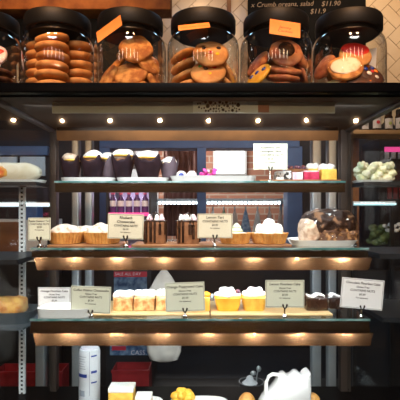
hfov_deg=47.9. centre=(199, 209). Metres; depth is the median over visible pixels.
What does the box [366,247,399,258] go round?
shelf
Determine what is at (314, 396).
bun
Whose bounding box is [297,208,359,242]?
cake
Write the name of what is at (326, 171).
cake slice
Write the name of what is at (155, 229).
chocolate cake
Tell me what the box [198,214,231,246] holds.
price card
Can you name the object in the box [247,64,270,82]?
cookie
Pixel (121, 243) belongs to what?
serving board
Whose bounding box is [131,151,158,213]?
trim
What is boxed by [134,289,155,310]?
cake
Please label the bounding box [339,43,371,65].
cookie
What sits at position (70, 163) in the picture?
muffin
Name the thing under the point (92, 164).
muffin
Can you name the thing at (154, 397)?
platter
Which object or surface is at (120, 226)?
price card
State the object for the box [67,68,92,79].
biscuit
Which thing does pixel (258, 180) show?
serving board
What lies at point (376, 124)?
spice jar
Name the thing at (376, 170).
heap
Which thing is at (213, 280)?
wall
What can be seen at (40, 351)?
rack
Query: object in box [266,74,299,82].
cookie
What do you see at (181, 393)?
cake
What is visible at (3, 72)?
cookie
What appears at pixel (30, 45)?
biscuit
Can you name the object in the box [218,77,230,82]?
cookie
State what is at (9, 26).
cookie jar
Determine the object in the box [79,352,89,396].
label
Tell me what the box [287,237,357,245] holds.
platter
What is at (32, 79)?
biscuit
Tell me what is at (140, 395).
cake slice
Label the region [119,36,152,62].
cookie
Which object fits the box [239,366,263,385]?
bowl
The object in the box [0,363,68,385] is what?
crate
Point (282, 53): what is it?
cookie
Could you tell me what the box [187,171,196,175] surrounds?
roll
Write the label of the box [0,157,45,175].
window
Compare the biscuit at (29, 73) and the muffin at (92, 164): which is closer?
the biscuit at (29, 73)
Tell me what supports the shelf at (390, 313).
attached to the display case
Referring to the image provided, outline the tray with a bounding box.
[0,304,37,324]
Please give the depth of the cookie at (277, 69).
1.24 m
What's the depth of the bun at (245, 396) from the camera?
1.49 m
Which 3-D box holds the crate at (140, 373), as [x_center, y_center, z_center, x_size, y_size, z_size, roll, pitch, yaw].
[-0.347,0.886,2.308,0.193,0.172,0.125,0,0,0]
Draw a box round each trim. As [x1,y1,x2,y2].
[0,0,171,18]
[0,146,49,155]
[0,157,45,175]
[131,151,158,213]
[153,378,337,385]
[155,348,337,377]
[158,40,161,82]
[227,0,230,12]
[351,128,358,245]
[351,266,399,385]
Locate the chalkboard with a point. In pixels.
(314, 9)
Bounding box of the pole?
[310,141,335,385]
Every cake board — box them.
[92,301,208,315]
[210,301,332,315]
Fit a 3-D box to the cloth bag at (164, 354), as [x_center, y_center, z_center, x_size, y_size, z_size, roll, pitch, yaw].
[-0.168,0.476,2.100,0.163,0.467,0.050,0,0,0]
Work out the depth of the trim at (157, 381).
2.55 m
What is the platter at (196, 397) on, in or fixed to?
on the display case
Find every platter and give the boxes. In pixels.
[0,179,46,182]
[61,177,115,180]
[117,177,168,180]
[153,396,162,399]
[170,175,255,180]
[171,396,226,399]
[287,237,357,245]
[352,180,392,182]
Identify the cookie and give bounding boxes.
[0,46,7,64]
[0,68,13,78]
[0,76,13,82]
[99,65,117,82]
[111,55,125,66]
[114,63,147,82]
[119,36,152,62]
[138,56,159,75]
[147,73,160,82]
[170,47,194,64]
[171,58,195,75]
[171,68,191,82]
[180,79,196,82]
[190,63,225,82]
[193,41,228,66]
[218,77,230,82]
[222,62,235,82]
[247,51,268,76]
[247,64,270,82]
[266,58,293,74]
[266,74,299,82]
[269,40,302,66]
[270,65,301,74]
[294,64,307,82]
[295,49,308,68]
[314,55,335,79]
[326,74,335,80]
[327,57,363,80]
[327,79,346,82]
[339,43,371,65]
[346,75,372,82]
[361,64,383,82]
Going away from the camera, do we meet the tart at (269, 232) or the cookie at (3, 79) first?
the cookie at (3, 79)
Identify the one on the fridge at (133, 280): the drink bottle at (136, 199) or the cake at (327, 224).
the drink bottle at (136, 199)
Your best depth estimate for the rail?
3.68 m
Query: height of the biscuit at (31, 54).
0.027 m
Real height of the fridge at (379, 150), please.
1.682 m
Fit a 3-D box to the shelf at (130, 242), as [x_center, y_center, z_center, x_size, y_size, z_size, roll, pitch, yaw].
[0.000,0.115,1.510,1.000,0.005,0.354,0,0,0]
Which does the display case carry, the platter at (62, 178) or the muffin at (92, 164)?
the platter at (62, 178)
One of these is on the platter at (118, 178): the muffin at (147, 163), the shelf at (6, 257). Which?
the muffin at (147, 163)
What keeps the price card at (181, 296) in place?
on the display case
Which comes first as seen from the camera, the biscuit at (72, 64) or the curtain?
the biscuit at (72, 64)
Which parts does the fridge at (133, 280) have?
printed panel, price rail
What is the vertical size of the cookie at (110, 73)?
0.085 m
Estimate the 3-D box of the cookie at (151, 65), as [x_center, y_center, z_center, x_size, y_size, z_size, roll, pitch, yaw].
[-0.145,-0.415,1.282,0.076,0.069,0.037,0,0,-43]
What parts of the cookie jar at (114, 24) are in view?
lid, glass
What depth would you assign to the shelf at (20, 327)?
1.46 m
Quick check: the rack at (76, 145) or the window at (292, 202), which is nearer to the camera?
the rack at (76, 145)
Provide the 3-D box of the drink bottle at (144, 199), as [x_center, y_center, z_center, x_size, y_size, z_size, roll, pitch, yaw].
[-0.298,-0.044,2.440,0.038,0.119,0.038,0,0,0]
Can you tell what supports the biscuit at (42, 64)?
on the biscuit at (41, 74)
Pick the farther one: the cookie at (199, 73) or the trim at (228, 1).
the trim at (228, 1)
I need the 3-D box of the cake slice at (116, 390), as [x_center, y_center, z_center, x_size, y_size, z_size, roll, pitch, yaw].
[-0.262,0.633,1.510,0.084,0.090,0.062,0,0,0]
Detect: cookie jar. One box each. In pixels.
[0,11,23,82]
[19,6,93,82]
[94,6,165,82]
[167,6,238,82]
[240,6,312,82]
[313,6,386,82]
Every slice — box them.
[108,382,135,399]
[135,391,152,399]
[274,171,290,179]
[291,172,302,179]
[302,171,318,179]
[304,292,327,310]
[306,163,318,170]
[318,163,336,179]
[325,292,342,308]
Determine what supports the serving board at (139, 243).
on the display case
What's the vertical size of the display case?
1.582 m
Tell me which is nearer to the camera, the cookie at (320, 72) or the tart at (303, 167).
the cookie at (320, 72)
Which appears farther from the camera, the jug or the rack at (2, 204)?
the rack at (2, 204)
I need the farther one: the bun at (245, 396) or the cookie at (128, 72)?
the bun at (245, 396)
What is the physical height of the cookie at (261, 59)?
0.076 m
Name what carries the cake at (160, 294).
on the cake board at (155, 312)
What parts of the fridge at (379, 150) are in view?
price rail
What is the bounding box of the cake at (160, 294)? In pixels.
[156,289,165,310]
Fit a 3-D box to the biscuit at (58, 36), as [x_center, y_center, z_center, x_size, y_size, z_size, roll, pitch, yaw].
[-0.414,-0.478,1.261,0.092,0.036,0.091,0,0,7]
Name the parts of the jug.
handle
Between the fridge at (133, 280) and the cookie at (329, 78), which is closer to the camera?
the cookie at (329, 78)
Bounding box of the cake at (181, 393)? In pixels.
[171,387,194,399]
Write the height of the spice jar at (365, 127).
0.087 m
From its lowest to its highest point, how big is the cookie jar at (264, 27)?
0.224 m
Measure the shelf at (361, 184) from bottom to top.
0.013 m
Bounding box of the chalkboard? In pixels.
[248,0,365,76]
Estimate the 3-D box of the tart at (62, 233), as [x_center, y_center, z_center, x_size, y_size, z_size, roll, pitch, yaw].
[-0.426,0.075,1.432,0.115,0.062,0.115,0,0,-17]
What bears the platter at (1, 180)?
on the display case
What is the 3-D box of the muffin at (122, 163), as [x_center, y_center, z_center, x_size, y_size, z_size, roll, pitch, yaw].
[-0.273,-0.160,1.595,0.082,0.115,0.083,0,0,20]
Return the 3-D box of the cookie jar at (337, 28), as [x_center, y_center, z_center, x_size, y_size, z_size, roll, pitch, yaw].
[0.434,-0.445,1.315,0.209,0.224,0.209,0,0,0]
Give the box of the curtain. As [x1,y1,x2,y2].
[164,151,196,235]
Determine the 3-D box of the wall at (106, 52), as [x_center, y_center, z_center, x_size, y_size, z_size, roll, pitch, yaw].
[-1.131,-0.935,2.650,1.739,0.870,0.300,0,0,0]
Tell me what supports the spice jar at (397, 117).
on the shelf at (361, 134)
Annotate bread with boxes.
[0,295,27,312]
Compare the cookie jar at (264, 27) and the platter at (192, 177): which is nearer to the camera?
the cookie jar at (264, 27)
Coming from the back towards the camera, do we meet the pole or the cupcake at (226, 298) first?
the pole
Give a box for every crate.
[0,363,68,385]
[111,362,151,385]
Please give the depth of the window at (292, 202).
3.17 m
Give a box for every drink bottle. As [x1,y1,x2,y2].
[110,193,116,212]
[117,193,123,212]
[126,193,131,212]
[134,193,139,212]
[142,193,147,212]
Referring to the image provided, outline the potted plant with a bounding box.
[366,223,399,269]
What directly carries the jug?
on the display case
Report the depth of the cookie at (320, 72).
1.30 m
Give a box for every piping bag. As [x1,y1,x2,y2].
[232,206,237,226]
[241,206,250,231]
[252,206,260,231]
[267,206,271,218]
[277,206,282,226]
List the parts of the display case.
post, light rail, underside panel, post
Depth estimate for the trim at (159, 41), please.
3.02 m
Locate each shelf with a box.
[0,182,47,186]
[0,251,34,264]
[0,313,40,330]
[33,240,366,247]
[351,130,399,138]
[352,182,399,186]
[363,299,399,322]
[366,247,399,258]
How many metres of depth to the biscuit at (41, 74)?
1.23 m
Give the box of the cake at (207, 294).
[205,291,210,310]
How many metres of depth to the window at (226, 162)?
5.57 m
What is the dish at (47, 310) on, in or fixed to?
on the display case
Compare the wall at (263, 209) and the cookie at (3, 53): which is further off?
the wall at (263, 209)
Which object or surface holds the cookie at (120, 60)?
in the cookie jar at (114, 24)
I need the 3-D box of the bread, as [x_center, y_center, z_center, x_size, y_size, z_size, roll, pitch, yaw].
[-0.660,0.335,1.545,0.127,0.078,0.107,0,0,0]
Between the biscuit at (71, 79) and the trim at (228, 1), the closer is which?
the biscuit at (71, 79)
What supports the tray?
on the display case
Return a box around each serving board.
[47,241,127,246]
[131,241,213,246]
[216,241,291,246]
[258,180,340,180]
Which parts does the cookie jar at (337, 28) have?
lid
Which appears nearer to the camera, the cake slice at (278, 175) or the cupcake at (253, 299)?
the cupcake at (253, 299)
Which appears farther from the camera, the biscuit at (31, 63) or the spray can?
the spray can
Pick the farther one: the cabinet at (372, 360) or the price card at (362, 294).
the cabinet at (372, 360)
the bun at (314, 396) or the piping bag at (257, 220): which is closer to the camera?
the bun at (314, 396)
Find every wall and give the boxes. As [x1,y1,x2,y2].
[0,0,399,385]
[0,19,157,129]
[159,151,282,239]
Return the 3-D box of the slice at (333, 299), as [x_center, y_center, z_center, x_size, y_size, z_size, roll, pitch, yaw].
[0.426,0.285,1.432,0.049,0.052,0.076,0,0,0]
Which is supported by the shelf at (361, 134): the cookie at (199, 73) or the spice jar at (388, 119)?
the spice jar at (388, 119)
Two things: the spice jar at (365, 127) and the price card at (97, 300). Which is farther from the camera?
the spice jar at (365, 127)
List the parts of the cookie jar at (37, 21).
lid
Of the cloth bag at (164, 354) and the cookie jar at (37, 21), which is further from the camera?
the cloth bag at (164, 354)
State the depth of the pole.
2.12 m
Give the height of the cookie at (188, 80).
0.035 m
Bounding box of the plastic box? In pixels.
[26,207,42,219]
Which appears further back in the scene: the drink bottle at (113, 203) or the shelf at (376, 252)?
the drink bottle at (113, 203)
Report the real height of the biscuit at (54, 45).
0.028 m
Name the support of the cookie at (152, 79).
in the cookie jar at (114, 24)
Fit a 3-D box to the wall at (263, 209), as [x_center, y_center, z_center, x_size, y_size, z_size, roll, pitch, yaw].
[0.000,-0.350,5.650,3.200,3.200,0.100,0,0,0]
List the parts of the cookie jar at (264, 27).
lid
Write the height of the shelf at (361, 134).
0.019 m
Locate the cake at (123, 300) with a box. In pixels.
[113,290,134,310]
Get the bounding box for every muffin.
[60,153,80,176]
[80,150,104,176]
[102,152,114,177]
[111,149,133,180]
[133,150,162,176]
[161,156,178,180]
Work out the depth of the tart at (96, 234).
1.39 m
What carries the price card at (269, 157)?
on the display case
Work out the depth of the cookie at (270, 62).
1.36 m
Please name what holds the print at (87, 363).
attached to the spray can
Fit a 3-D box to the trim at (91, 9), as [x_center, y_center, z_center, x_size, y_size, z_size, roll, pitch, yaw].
[-1.077,-1.216,2.440,1.845,0.309,0.120,0,0,0]
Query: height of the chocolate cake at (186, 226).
0.100 m
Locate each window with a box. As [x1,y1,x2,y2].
[99,141,301,239]
[213,151,246,174]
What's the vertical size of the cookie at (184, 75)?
0.045 m
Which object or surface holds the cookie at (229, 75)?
in the cookie jar at (192, 26)
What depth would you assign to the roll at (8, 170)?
1.59 m
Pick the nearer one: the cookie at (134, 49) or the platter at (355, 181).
the cookie at (134, 49)
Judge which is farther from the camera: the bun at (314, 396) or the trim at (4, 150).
the trim at (4, 150)
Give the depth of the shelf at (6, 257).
1.50 m
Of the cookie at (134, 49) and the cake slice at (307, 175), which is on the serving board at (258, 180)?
the cake slice at (307, 175)
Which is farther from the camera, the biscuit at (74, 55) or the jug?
the jug
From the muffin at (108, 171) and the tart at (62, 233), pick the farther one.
the muffin at (108, 171)
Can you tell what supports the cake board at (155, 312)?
on the display case
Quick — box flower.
[199,168,216,174]
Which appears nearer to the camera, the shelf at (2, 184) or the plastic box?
the shelf at (2, 184)
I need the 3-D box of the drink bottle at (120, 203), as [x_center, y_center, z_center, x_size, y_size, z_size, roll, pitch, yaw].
[-0.428,-0.044,2.440,0.038,0.119,0.038,0,0,0]
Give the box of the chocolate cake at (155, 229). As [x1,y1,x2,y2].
[143,212,166,243]
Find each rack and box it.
[0,202,49,385]
[35,344,46,385]
[72,141,93,385]
[352,201,395,385]
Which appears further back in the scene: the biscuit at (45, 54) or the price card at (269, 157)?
the price card at (269, 157)
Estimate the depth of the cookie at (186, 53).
1.27 m
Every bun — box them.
[239,392,254,399]
[311,392,319,399]
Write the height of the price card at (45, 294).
0.088 m
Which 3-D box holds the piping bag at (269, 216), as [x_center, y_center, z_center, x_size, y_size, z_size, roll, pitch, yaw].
[0.571,0.083,3.701,0.092,0.226,0.036,0,0,0]
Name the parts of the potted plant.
pot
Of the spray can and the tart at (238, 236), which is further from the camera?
the spray can
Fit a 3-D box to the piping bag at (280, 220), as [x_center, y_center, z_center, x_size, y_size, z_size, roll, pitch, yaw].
[0.661,0.083,3.701,0.075,0.226,0.030,0,0,0]
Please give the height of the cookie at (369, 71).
0.075 m
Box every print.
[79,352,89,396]
[79,355,96,383]
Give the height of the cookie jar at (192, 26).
0.224 m
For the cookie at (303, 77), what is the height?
0.077 m
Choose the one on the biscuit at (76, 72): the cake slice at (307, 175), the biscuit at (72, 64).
the biscuit at (72, 64)
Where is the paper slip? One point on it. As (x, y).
(373, 51)
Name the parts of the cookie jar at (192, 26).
lid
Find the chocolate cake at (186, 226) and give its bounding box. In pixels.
[176,212,200,243]
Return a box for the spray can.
[79,346,99,399]
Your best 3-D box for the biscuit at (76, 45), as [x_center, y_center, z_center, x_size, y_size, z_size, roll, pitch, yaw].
[-0.363,-0.478,1.334,0.091,0.027,0.092,0,0,-30]
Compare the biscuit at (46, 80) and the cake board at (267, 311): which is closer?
the biscuit at (46, 80)
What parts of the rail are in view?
rail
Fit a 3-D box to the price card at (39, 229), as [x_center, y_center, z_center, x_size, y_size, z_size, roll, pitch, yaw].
[-0.483,0.068,1.356,0.068,0.089,0.019,0,0,0]
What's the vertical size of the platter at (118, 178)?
0.014 m
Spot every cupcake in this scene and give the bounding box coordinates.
[214,287,240,310]
[241,286,264,310]
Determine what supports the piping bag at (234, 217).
hanging from the rail
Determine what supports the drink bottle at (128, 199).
on the fridge at (133, 280)
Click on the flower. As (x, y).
(213, 170)
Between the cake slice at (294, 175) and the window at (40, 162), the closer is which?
the cake slice at (294, 175)
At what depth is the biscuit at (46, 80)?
1.22 m
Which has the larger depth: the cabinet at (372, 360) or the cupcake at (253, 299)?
the cabinet at (372, 360)
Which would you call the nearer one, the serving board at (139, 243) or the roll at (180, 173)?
the serving board at (139, 243)
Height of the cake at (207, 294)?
0.056 m
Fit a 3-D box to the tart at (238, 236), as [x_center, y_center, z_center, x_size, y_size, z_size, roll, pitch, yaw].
[0.111,0.073,1.428,0.105,0.065,0.105,0,0,22]
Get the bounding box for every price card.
[28,218,50,246]
[38,287,70,306]
[70,286,110,317]
[107,213,143,246]
[165,282,204,317]
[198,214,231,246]
[253,144,286,180]
[265,280,303,317]
[340,277,384,317]
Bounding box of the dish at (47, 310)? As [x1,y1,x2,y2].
[37,302,89,317]
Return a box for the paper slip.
[369,48,376,67]
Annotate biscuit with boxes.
[25,49,36,59]
[25,68,36,77]
[25,77,37,82]
[26,41,35,50]
[26,59,37,68]
[34,40,68,53]
[34,69,68,81]
[35,32,68,42]
[35,60,68,73]
[35,79,66,82]
[36,50,69,63]
[66,40,92,53]
[67,50,92,61]
[67,60,92,70]
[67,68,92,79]
[67,77,92,82]
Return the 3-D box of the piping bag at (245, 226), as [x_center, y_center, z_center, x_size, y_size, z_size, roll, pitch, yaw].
[0.375,0.083,3.701,0.100,0.226,0.040,0,0,0]
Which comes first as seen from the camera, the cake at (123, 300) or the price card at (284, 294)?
the price card at (284, 294)
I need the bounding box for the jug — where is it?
[258,367,310,399]
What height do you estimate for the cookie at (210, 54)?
0.088 m
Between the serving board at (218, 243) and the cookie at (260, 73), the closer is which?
the cookie at (260, 73)
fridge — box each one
[106,193,156,385]
[361,139,399,265]
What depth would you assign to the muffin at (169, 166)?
1.60 m
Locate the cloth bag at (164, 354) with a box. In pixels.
[147,270,180,362]
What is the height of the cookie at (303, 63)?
0.067 m
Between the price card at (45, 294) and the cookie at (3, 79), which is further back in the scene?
the price card at (45, 294)
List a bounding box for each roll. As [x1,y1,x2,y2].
[0,162,41,178]
[176,171,186,175]
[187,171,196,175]
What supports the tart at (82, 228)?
on the serving board at (121, 243)
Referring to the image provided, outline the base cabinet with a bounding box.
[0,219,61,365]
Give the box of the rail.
[157,199,282,212]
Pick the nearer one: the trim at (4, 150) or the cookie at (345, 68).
the cookie at (345, 68)
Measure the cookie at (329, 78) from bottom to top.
0.088 m
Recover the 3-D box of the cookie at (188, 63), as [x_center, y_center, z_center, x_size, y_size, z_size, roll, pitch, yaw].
[-0.049,-0.414,1.301,0.074,0.046,0.078,0,0,32]
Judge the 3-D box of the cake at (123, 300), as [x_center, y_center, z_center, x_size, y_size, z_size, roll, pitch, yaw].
[-0.236,0.279,1.405,0.070,0.060,0.072,0,0,0]
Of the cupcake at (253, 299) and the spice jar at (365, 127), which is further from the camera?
the spice jar at (365, 127)
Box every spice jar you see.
[362,123,368,129]
[372,117,380,129]
[384,111,392,129]
[395,109,399,129]
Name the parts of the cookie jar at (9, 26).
lid, glass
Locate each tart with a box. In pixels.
[49,224,83,243]
[78,225,91,241]
[83,222,119,243]
[220,223,250,243]
[250,218,287,243]
[285,165,307,172]
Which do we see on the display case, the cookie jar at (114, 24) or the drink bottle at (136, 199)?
the cookie jar at (114, 24)
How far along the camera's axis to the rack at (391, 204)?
2.06 m
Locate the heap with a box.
[353,161,396,179]
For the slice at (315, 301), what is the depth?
1.38 m
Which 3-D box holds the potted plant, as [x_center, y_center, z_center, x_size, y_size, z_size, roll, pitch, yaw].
[0.894,0.173,2.200,0.157,0.228,0.124,0,0,0]
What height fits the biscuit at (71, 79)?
0.026 m
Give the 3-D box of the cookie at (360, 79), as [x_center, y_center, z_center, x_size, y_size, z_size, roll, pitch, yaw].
[0.444,-0.358,1.258,0.078,0.065,0.059,0,0,-18]
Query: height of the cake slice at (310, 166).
0.069 m
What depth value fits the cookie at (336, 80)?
1.26 m
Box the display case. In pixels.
[0,83,399,399]
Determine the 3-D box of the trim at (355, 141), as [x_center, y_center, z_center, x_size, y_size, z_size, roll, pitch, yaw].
[0.787,0.350,2.285,0.031,1.799,0.030,0,0,0]

